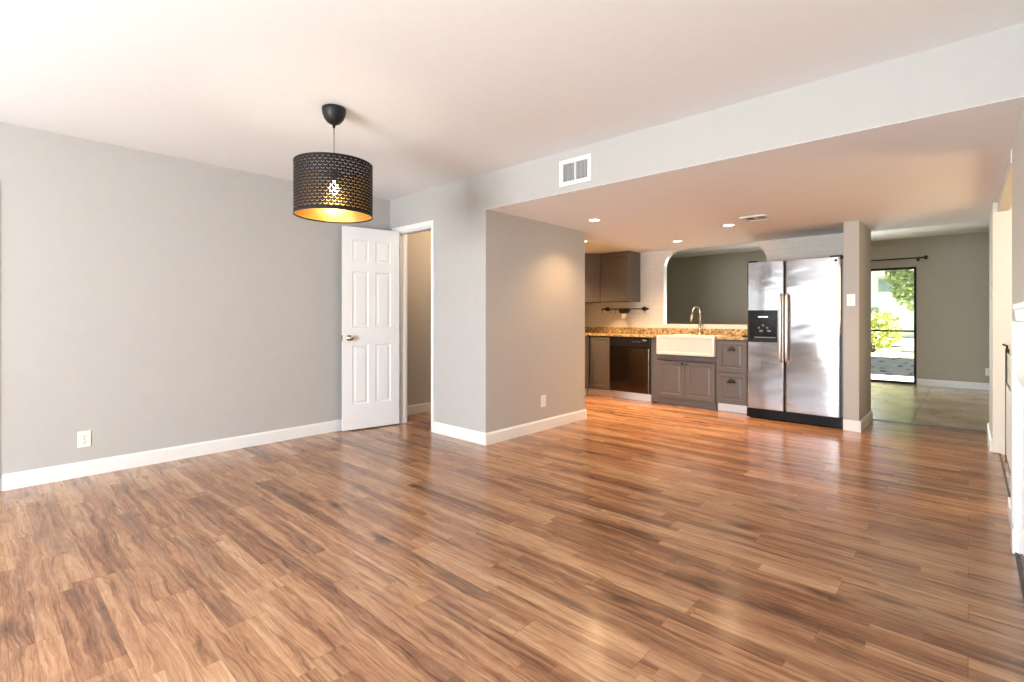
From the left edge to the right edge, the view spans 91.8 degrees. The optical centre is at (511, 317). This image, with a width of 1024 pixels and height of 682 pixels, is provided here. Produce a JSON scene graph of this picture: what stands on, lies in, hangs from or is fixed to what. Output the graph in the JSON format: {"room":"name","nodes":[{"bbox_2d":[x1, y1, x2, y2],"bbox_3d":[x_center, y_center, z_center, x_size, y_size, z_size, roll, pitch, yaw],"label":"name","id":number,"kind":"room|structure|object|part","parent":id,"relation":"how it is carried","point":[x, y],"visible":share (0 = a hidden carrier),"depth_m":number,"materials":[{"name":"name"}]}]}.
{"room":"empty living room","nodes":[
{"label":"empty living room","id":0,"kind":"room"},
{"bbox_2d":[0,122,389,490],"bbox_3d":[-3.737,-0.071,2.984,0.120,2.440,7.125,0,0,43],"label":"wall","id":1,"kind":"structure","parent":0,"point":[149,300],"depth_m":3.88,"materials":[{"name":"grey paint"}]},
{"bbox_2d":[77,430,90,447],"bbox_3d":[-3.091,0.881,3.589,0.009,0.118,0.075,0,0,43],"label":"wall outlet","id":2,"kind":"object","parent":1,"relation":"attached to","point":[83,437],"visible":1,"depth_m":3.58,"materials":[{"name":"beige plastic"}]},
{"bbox_2d":[2,419,341,490],"bbox_3d":[-2.355,1.095,4.383,0.016,0.108,2.995,0,0,43],"label":"baseboard","id":3,"kind":"structure","parent":1,"relation":"attached to","point":[33,477],"depth_m":3.89,"materials":[{"name":"white paint"}]},
{"bbox_2d":[0,382,1023,681],"bbox_3d":[0.931,1.209,3.962,10.400,0.120,14.890,0,0,43],"label":"floor","id":4,"kind":"structure","parent":0,"point":[631,540],"depth_m":2.37,"materials":[{"name":"laminate"}]},
{"bbox_2d":[585,336,588,393],"bbox_3d":[0.523,0.713,7.133,0.633,0.872,1.300,0,0,43],"label":"base cabinet","id":5,"kind":"object","parent":4,"relation":"on","point":[586,337],"visible":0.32,"depth_m":7.30,"materials":[{"name":"grey paint"}]},
{"bbox_2d":[585,327,746,339],"bbox_3d":[1.523,0.215,6.572,2.865,0.116,1.870,0,0,43],"label":"countertop","id":6,"kind":"structure","parent":5,"relation":"on","point":[733,334],"depth_m":7.04,"materials":[{"name":"brown stone"}]},
{"bbox_2d":[656,334,727,356],"bbox_3d":[2.353,0.361,6.489,0.752,0.251,0.503,0,0,43],"label":"farmhouse sink","id":7,"kind":"object","parent":6,"relation":"in","point":[669,344],"visible":0.94,"depth_m":6.29,"materials":[{"name":"white ceramic"}]},
{"bbox_2d":[690,306,703,334],"bbox_3d":[2.508,0.045,6.748,0.190,0.387,0.082,0,0,8],"label":"faucet","id":8,"kind":"object","parent":6,"relation":"on","point":[691,317],"visible":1,"depth_m":6.74,"materials":[{"name":"silver metal"}]},
{"bbox_3d":[2.500,-0.005,6.746,0.135,0.287,0.021,0,0,-9],"label":"spout","id":9,"kind":"part","parent":8,"relation":"part of","materials":[{"name":"silver metal"}]},
{"bbox_2d":[588,336,615,396],"bbox_3d":[1.453,0.713,7.479,0.413,0.872,0.610,0,0,43],"label":"base cabinet","id":10,"kind":"object","parent":4,"relation":"on","point":[600,346],"visible":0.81,"depth_m":7.23,"materials":[{"name":"grey paint"}]},
{"bbox_3d":[1.281,0.660,7.236,0.334,0.754,0.020,0,0,43],"label":"door","id":11,"kind":"part","parent":10,"relation":"part of","materials":[{"name":"beige paint"}]},
{"bbox_2d":[610,336,650,401],"bbox_3d":[1.833,0.715,7.116,0.625,0.868,0.608,0,0,43],"label":"dishwasher","id":12,"kind":"object","parent":4,"relation":"on","point":[630,357],"visible":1,"depth_m":6.89,"materials":[{"name":"black metal"}]},
{"bbox_3d":[1.636,0.733,6.916,0.602,0.616,0.046,0,0,43],"label":"door","id":13,"kind":"part","parent":12,"relation":"part of","materials":[{"name":"black metal"}]},
{"bbox_3d":[1.645,0.350,6.914,0.618,0.134,0.038,0,0,43],"label":"control panel","id":14,"kind":"part","parent":12,"relation":"part of","materials":[{"name":"black plastic"}]},
{"bbox_3d":[1.860,0.729,6.711,0.003,0.600,0.044,0,0,43],"label":"edge trim","id":15,"kind":"part","parent":12,"relation":"part of","materials":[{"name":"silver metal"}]},
{"bbox_2d":[651,338,717,409],"bbox_3d":[2.378,0.713,6.604,0.864,0.872,0.643,0,0,43],"label":"base cabinet","id":16,"kind":"object","parent":4,"relation":"on","point":[679,382],"visible":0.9,"depth_m":6.38,"materials":[{"name":"grey paint"}]},
{"bbox_3d":[2.078,0.808,6.498,0.380,0.478,0.020,0,0,43],"label":"door","id":17,"kind":"part","parent":16,"relation":"part of","materials":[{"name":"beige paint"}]},
{"bbox_3d":[2.361,0.808,6.237,0.380,0.478,0.020,0,0,43],"label":"door","id":18,"kind":"part","parent":16,"relation":"part of","materials":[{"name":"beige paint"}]},
{"bbox_2d":[716,340,746,413],"bbox_3d":[2.844,0.713,6.179,0.390,0.872,0.638,0,0,43],"label":"base cabinet","id":19,"kind":"object","parent":4,"relation":"on","point":[731,355],"visible":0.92,"depth_m":5.97,"materials":[{"name":"grey paint"}]},
{"bbox_3d":[2.629,0.376,5.962,0.096,0.051,0.029,0,0,43],"label":"cup pull","id":20,"kind":"part","parent":19,"relation":"part of","materials":[{"name":"black metal"}]},
{"bbox_3d":[2.644,0.857,5.981,0.352,0.372,0.020,0,0,43],"label":"drawer","id":21,"kind":"part","parent":19,"relation":"part of","materials":[{"name":"beige paint"}]},
{"bbox_3d":[2.644,0.473,5.981,0.352,0.380,0.020,0,0,43],"label":"drawer","id":22,"kind":"part","parent":19,"relation":"part of","materials":[{"name":"beige paint"}]},
{"bbox_2d":[747,255,842,428],"bbox_3d":[3.266,0.254,5.640,0.929,1.790,0.837,0,0,43],"label":"refrigerator","id":23,"kind":"object","parent":4,"relation":"on","point":[795,307],"visible":0.96,"depth_m":5.36,"materials":[{"name":"grey metal"}]},
{"bbox_3d":[2.860,0.205,5.594,0.387,1.656,0.072,0,0,43],"label":"door","id":24,"kind":"part","parent":23,"relation":"part of","materials":[{"name":"silver metal"}]},
{"bbox_3d":[2.936,0.119,5.430,0.031,0.768,0.081,0,0,43],"label":"handle","id":25,"kind":"part","parent":23,"relation":"part of","materials":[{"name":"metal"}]},
{"bbox_3d":[2.982,0.119,5.388,0.031,0.768,0.081,0,0,43],"label":"handle","id":26,"kind":"part","parent":23,"relation":"part of","materials":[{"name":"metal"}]},
{"bbox_3d":[3.197,0.205,5.283,0.513,1.656,0.072,0,0,43],"label":"door","id":27,"kind":"part","parent":23,"relation":"part of","materials":[{"name":"silver metal"}]},
{"bbox_2d":[873,418,986,432],"bbox_3d":[4.402,1.146,5.272,0.958,0.008,0.036,0,0,43],"label":"floor strip","id":28,"kind":"object","parent":4,"relation":"on","point":[873,418],"visible":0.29,"depth_m":5.24,"materials":[{"name":"brown wood"}]},
{"bbox_2d":[993,452,1010,497],"bbox_3d":[3.479,1.147,3.526,0.049,0.006,1.800,0,0,43],"label":"floor strip","id":29,"kind":"object","parent":4,"relation":"on","point":[1003,469],"visible":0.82,"depth_m":3.59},
{"bbox_2d":[1002,344,1010,471],"bbox_3d":[3.583,0.683,3.566,0.043,0.932,1.400,0,0,43],"label":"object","id":30,"kind":"object","parent":4,"relation":"on","point":[1007,355],"visible":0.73,"depth_m":3.90,"materials":[{"name":"white paint"}]},
{"bbox_3d":[4.053,0.704,4.063,0.024,0.890,0.030,0,0,43],"label":"post","id":31,"kind":"part","parent":30,"relation":"part of","materials":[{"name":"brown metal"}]},
{"bbox_3d":[3.580,0.839,3.548,0.018,0.580,1.370,0,0,43],"label":"panel","id":32,"kind":"part","parent":30,"relation":"part of","materials":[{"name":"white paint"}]},
{"bbox_3d":[3.580,0.409,3.548,0.010,0.240,1.370,0,0,43],"label":"pane","id":33,"kind":"part","parent":30,"relation":"part of","materials":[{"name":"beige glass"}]},
{"bbox_2d":[0,0,1023,199],"bbox_3d":[-1.928,-1.351,1.250,5.130,0.120,7.025,0,0,43],"label":"ceiling","id":34,"kind":"structure","parent":0,"point":[433,93],"depth_m":2.56,"materials":[{"name":"white paint"}]},
{"bbox_2d":[293,104,372,222],"bbox_3d":[-1.099,-0.956,3.064,0.462,0.668,0.462,0,0,43],"label":"pendant lamp","id":35,"kind":"object","parent":34,"relation":"hanging from","point":[357,189],"visible":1,"depth_m":2.90,"materials":[{"name":"black metal"}]},
{"bbox_3d":[-1.099,-0.782,3.064,0.460,0.313,0.460,0,0,43],"label":"lamp shade","id":36,"kind":"part","parent":35,"relation":"part of","materials":[{"name":"black metal"}]},
{"bbox_3d":[-1.099,-1.031,3.064,0.007,0.280,0.007,0,0,43],"label":"cord","id":37,"kind":"part","parent":35,"relation":"part of","materials":[{"name":"grey plastic"}]},
{"bbox_2d":[494,211,584,430],"bbox_3d":[0.291,0.090,5.113,0.100,2.118,1.465,0,0,43],"label":"wall partition","id":38,"kind":"structure","parent":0,"point":[539,267],"depth_m":4.99,"materials":[{"name":"grey paint"}]},
{"bbox_2d":[433,409,586,445],"bbox_3d":[0.032,1.095,5.284,0.746,0.108,1.597,0,0,43],"label":"baseboard","id":39,"kind":"structure","parent":38,"relation":"attached to","point":[482,438],"depth_m":4.79,"materials":[{"name":"white paint"}]},
{"bbox_2d":[541,395,545,406],"bbox_3d":[0.323,0.856,5.067,0.009,0.118,0.075,0,0,43],"label":"wall outlet","id":40,"kind":"object","parent":38,"relation":"attached to","point":[543,397],"visible":1,"depth_m":5.06,"materials":[{"name":"beige plastic"}]},
{"bbox_2d":[390,23,1023,432],"bbox_3d":[0.929,-0.121,4.477,5.300,2.540,1.595,0,0,43],"label":"wall","id":41,"kind":"structure","parent":0,"point":[987,68],"depth_m":3.56,"materials":[{"name":"grey paint"}]},
{"bbox_2d":[392,220,434,431],"bbox_3d":[-1.007,0.087,5.241,0.723,2.124,0.130,0,0,43],"label":"door frame","id":42,"kind":"structure","parent":41,"relation":"attached to","point":[404,231],"depth_m":5.37,"materials":[{"name":"white paint"}]},
{"bbox_2d":[341,226,399,430],"bbox_3d":[-1.457,0.111,5.151,0.622,2.052,0.170,0,0,-36],"label":"door","id":43,"kind":"structure","parent":42,"relation":"attached to","point":[370,257],"depth_m":5.12,"materials":[{"name":"white paint"}]},
{"bbox_3d":[-1.620,0.209,4.969,0.062,0.062,0.068,0,0,-36],"label":"knob","id":44,"kind":"part","parent":43,"relation":"part of","materials":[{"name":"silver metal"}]},
{"bbox_2d":[408,402,430,414],"bbox_3d":[-0.367,1.095,5.631,1.570,0.108,1.335,0,0,43],"label":"baseboard","id":45,"kind":"structure","parent":41,"relation":"attached to","point":[422,407],"depth_m":5.96,"materials":[{"name":"white paint"}]},
{"bbox_2d":[559,153,591,187],"bbox_3d":[0.482,-1.119,3.795,0.298,0.204,0.014,0,0,43],"label":"air vent","id":46,"kind":"object","parent":41,"relation":"in","point":[571,172],"visible":1,"depth_m":3.79,"materials":[{"name":"white metal"}]},
{"bbox_2d":[585,233,842,386],"bbox_3d":[1.645,-0.101,7.798,6.253,2.500,0.100,0,0,43],"label":"wall","id":47,"kind":"structure","parent":0,"point":[653,265],"depth_m":7.26,"materials":[{"name":"white paint"}]},
{"bbox_2d":[585,254,608,302],"bbox_3d":[1.130,-0.599,7.791,0.644,0.740,0.608,0,0,43],"label":"upper cabinet","id":48,"kind":"object","parent":47,"relation":"attached to","point":[592,261],"visible":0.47,"depth_m":7.53,"materials":[{"name":"grey paint"}]},
{"bbox_3d":[1.151,-0.599,7.538,0.360,0.728,0.019,0,0,-2],"label":"door","id":49,"kind":"part","parent":48,"relation":"part of","materials":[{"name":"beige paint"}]},
{"bbox_2d":[601,251,639,302],"bbox_3d":[1.633,-0.599,7.503,0.490,0.740,0.350,0,0,43],"label":"upper cabinet","id":50,"kind":"object","parent":47,"relation":"attached to","point":[620,271],"visible":1,"depth_m":7.36,"materials":[{"name":"grey paint"}]},
{"bbox_2d":[602,306,648,310],"bbox_3d":[1.729,-0.126,7.611,0.806,0.068,0.062,0,0,43],"label":"utensil rail","id":51,"kind":"object","parent":47,"relation":"attached to","point":[644,308],"visible":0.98,"depth_m":7.59,"materials":[{"name":"black metal"}]},
{"bbox_2d":[619,308,628,318],"bbox_3d":[1.700,-0.054,7.535,0.164,0.171,0.164,0,0,43],"label":"hanging pot","id":52,"kind":"object","parent":51,"relation":"hanging from","point":[623,312],"visible":1,"depth_m":7.49,"materials":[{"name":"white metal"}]},
{"bbox_3d":[1.700,-0.023,7.535,0.112,0.108,0.112,0,0,43],"label":"pot","id":53,"kind":"part","parent":52,"relation":"part of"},
{"bbox_2d":[585,327,746,335],"bbox_3d":[1.523,0.198,6.572,2.865,0.082,1.870,0,0,43],"label":"backsplash","id":54,"kind":"structure","parent":47,"relation":"attached to","point":[740,332],"depth_m":7.14,"materials":[{"name":"beige stone"}]},
{"bbox_2d":[486,96,1023,253],"bbox_3d":[1.714,-1.019,5.233,5.170,0.100,3.770,0,0,43],"label":"ceiling","id":55,"kind":"structure","parent":0,"point":[946,168],"depth_m":3.86,"materials":[{"name":"white paint"}]},
{"bbox_2d":[587,219,601,221],"bbox_3d":[0.823,-0.966,4.950,0.152,0.006,0.152,0,0,43],"label":"recessed light","id":56,"kind":"object","parent":55,"relation":"in","point":[588,220],"visible":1,"depth_m":4.96,"materials":[{"name":"white paint"}]},
{"bbox_2d":[721,224,735,226],"bbox_3d":[2.275,-0.966,5.218,0.152,0.006,0.152,0,0,43],"label":"recessed light","id":57,"kind":"object","parent":55,"relation":"in","point":[723,225],"visible":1,"depth_m":5.24,"materials":[{"name":"white paint"}]},
{"bbox_2d":[739,214,772,221],"bbox_3d":[2.371,-0.963,4.826,0.236,0.012,0.236,0,0,43],"label":"ceiling vent","id":58,"kind":"object","parent":55,"relation":"in","point":[763,216],"visible":1,"depth_m":4.81,"materials":[{"name":"white metal"}]},
{"bbox_2d":[667,232,988,382],"bbox_3d":[4.935,-0.101,10.301,7.700,2.500,0.140,0,0,43],"label":"wall","id":59,"kind":"structure","parent":0,"point":[953,282],"depth_m":8.29,"materials":[{"name":"grey paint"}]},
{"bbox_2d":[871,267,916,384],"bbox_3d":[6.237,0.144,9.065,1.790,2.010,0.135,0,0,43],"label":"door","id":60,"kind":"structure","parent":59,"relation":"in","point":[899,268],"depth_m":8.45,"materials":[{"name":"brown metal"}]},
{"bbox_3d":[6.244,0.239,9.072,1.718,0.028,0.035,0,0,43],"label":"rail","id":61,"kind":"part","parent":60,"relation":"part of","materials":[{"name":"brown metal"}]},
{"bbox_2d":[871,255,927,260],"bbox_3d":[6.105,-0.992,9.043,2.265,0.086,0.127,0,0,43],"label":"curtain rod","id":62,"kind":"object","parent":59,"relation":"attached to","point":[925,256],"visible":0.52,"depth_m":8.45,"materials":[{"name":"black metal"}]},
{"bbox_2d":[985,368,988,375],"bbox_3d":[7.512,0.864,7.826,0.075,0.118,0.009,0,0,43],"label":"wall outlet","id":63,"kind":"object","parent":59,"relation":"attached to","point":[986,369],"visible":0.62,"depth_m":7.84,"materials":[{"name":"beige plastic"}]},
{"bbox_2d":[671,221,988,257],"bbox_3d":[3.597,-1.401,8.848,7.700,0.100,4.090,0,0,43],"label":"ceiling","id":64,"kind":"structure","parent":0,"point":[980,226],"depth_m":8.11,"materials":[{"name":"white paint"}]},
{"bbox_2d":[843,221,870,420],"bbox_3d":[4.213,-0.101,4.902,1.447,2.500,0.880,0,0,43],"label":"wall pillar","id":65,"kind":"structure","parent":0,"point":[856,236],"depth_m":5.04,"materials":[{"name":"grey paint"}]},
{"bbox_2d":[847,294,854,305],"bbox_3d":[3.428,-0.174,5.021,0.074,0.120,0.010,0,0,43],"label":"light switch","id":66,"kind":"object","parent":65,"relation":"attached to","point":[850,297],"visible":1,"depth_m":5.02,"materials":[{"name":"white paint"}]},
{"bbox_2d":[843,410,872,431],"bbox_3d":[3.710,1.095,5.314,0.150,0.108,0.836,0,0,43],"label":"baseboard","id":67,"kind":"structure","parent":65,"relation":"attached to","point":[849,425],"depth_m":5.03,"materials":[{"name":"white paint"}]},
{"bbox_2d":[989,103,1023,453],"bbox_3d":[1.150,-0.071,0.912,0.165,2.440,10.700,0,0,43],"label":"wall","id":68,"kind":"structure","parent":0,"point":[1006,220],"depth_m":4.15,"materials":[{"name":"paint"}]},
{"bbox_2d":[987,422,991,451],"bbox_3d":[4.410,1.095,4.585,0.016,0.108,0.920,0,0,43],"label":"baseboard","id":69,"kind":"structure","parent":68,"relation":"attached to","point":[989,434],"depth_m":4.44,"materials":[{"name":"white paint"}]},
{"bbox_2d":[1008,497,1010,528],"bbox_3d":[2.732,1.095,2.667,0.076,0.108,0.506,0,0,43],"label":"baseboard","id":70,"kind":"structure","parent":68,"relation":"attached to","point":[1009,498],"depth_m":2.77,"materials":[{"name":"white paint"}]},
{"bbox_2d":[1011,302,1023,598],"bbox_3d":[1.936,0.544,1.856,0.028,1.211,1.754,0,0,43],"label":"fireplace surround","id":71,"kind":"object","parent":68,"relation":"attached to","point":[1017,337],"visible":1,"depth_m":2.37,"materials":[{"name":"white paint"}]},
{"bbox_3d":[2.487,0.584,2.454,0.028,1.130,0.128,0,0,43],"label":"leg","id":72,"kind":"part","parent":71,"relation":"part of","materials":[{"name":"white paint"}]},
{"bbox_2d":[1013,302,1023,321],"bbox_3d":[1.895,-0.021,1.809,0.024,0.080,1.630,0,0,43],"label":"mantel shelf","id":73,"kind":"object","parent":71,"relation":"attached to","point":[1018,308],"depth_m":2.18,"materials":[{"name":"white paint"}]},
{"bbox_3d":[1.960,0.717,1.865,0.004,0.856,1.460,0,0,43],"label":"tile panel","id":74,"kind":"part","parent":71,"relation":"part of","materials":[{"name":"white tile"}]},
{"label":"outside","id":75,"kind":"structure","parent":0,"visible":0},
{"bbox_2d":[871,338,913,357],"bbox_3d":[19.794,1.324,43.623,90.000,0.250,69.010,0,0,43],"label":"ground","id":76,"kind":"structure","parent":75,"point":[904,348],"depth_m":17.88,"materials":[{"name":"concrete"}]},
{"bbox_2d":[871,309,903,351],"bbox_3d":[12.409,0.482,17.096,1.708,1.516,1.803,0,0,43],"label":"shrub","id":77,"kind":"object","parent":76,"relation":"on","point":[879,322],"visible":0.48,"depth_m":16.72,"materials":[{"name":"green plant"}]},
{"bbox_2d":[871,374,913,381],"bbox_3d":[6.102,1.306,10.313,11.000,0.285,1.460,0,0,43],"label":"patio","id":78,"kind":"structure","parent":76,"relation":"on","point":[873,376],"depth_m":9.59,"materials":[{"name":"concrete"}]},
{"bbox_2d":[871,270,913,337],"bbox_3d":[23.425,-1.826,32.806,23.200,6.050,10.200,0,0,43],"label":"house","id":79,"kind":"structure","parent":76,"relation":"on","point":[882,300],"depth_m":28.78,"materials":[{"name":"white paint"}]},
{"bbox_3d":[20.360,0.149,30.144,3.100,1.400,0.070,0,0,43],"label":"garage door","id":80,"kind":"part","parent":79,"relation":"part of","materials":[{"name":"green glass"}]},
{"bbox_3d":[22.485,-1.851,28.111,2.820,0.740,0.020,0,0,43],"label":"pane","id":81,"kind":"part","parent":79,"relation":"part of","materials":[{"name":"blue glass"}]},
{"bbox_2d":[871,356,913,376],"bbox_3d":[7.476,1.239,14.018,16.000,0.220,5.850,0,0,43],"label":"mulch bed","id":82,"kind":"object","parent":76,"relation":"on","point":[894,366],"visible":0.13,"depth_m":11.87,"materials":[{"name":"grey gravel"}]},
{"bbox_2d":[884,269,913,312],"bbox_3d":[16.055,-1.298,19.174,2.794,5.112,2.799,0,0,43],"label":"tree","id":83,"kind":"object","parent":76,"relation":"on","point":[903,275],"visible":0.13,"depth_m":19.48,"materials":[{"name":"green plant"}]},
{"bbox_3d":[3.516,-0.101,8.760,7.700,2.500,4.050,0,0,43],"label":"wall","id":84,"kind":"structure","parent":0,"visible":0},
{"bbox_2d":[917,379,988,390],"bbox_3d":[5.861,1.095,6.668,0.885,0.108,3.950,0,0,43],"label":"baseboard","id":85,"kind":"structure","parent":84,"relation":"attached to","point":[926,382],"depth_m":8.10,"materials":[{"name":"white paint"}]}
]}

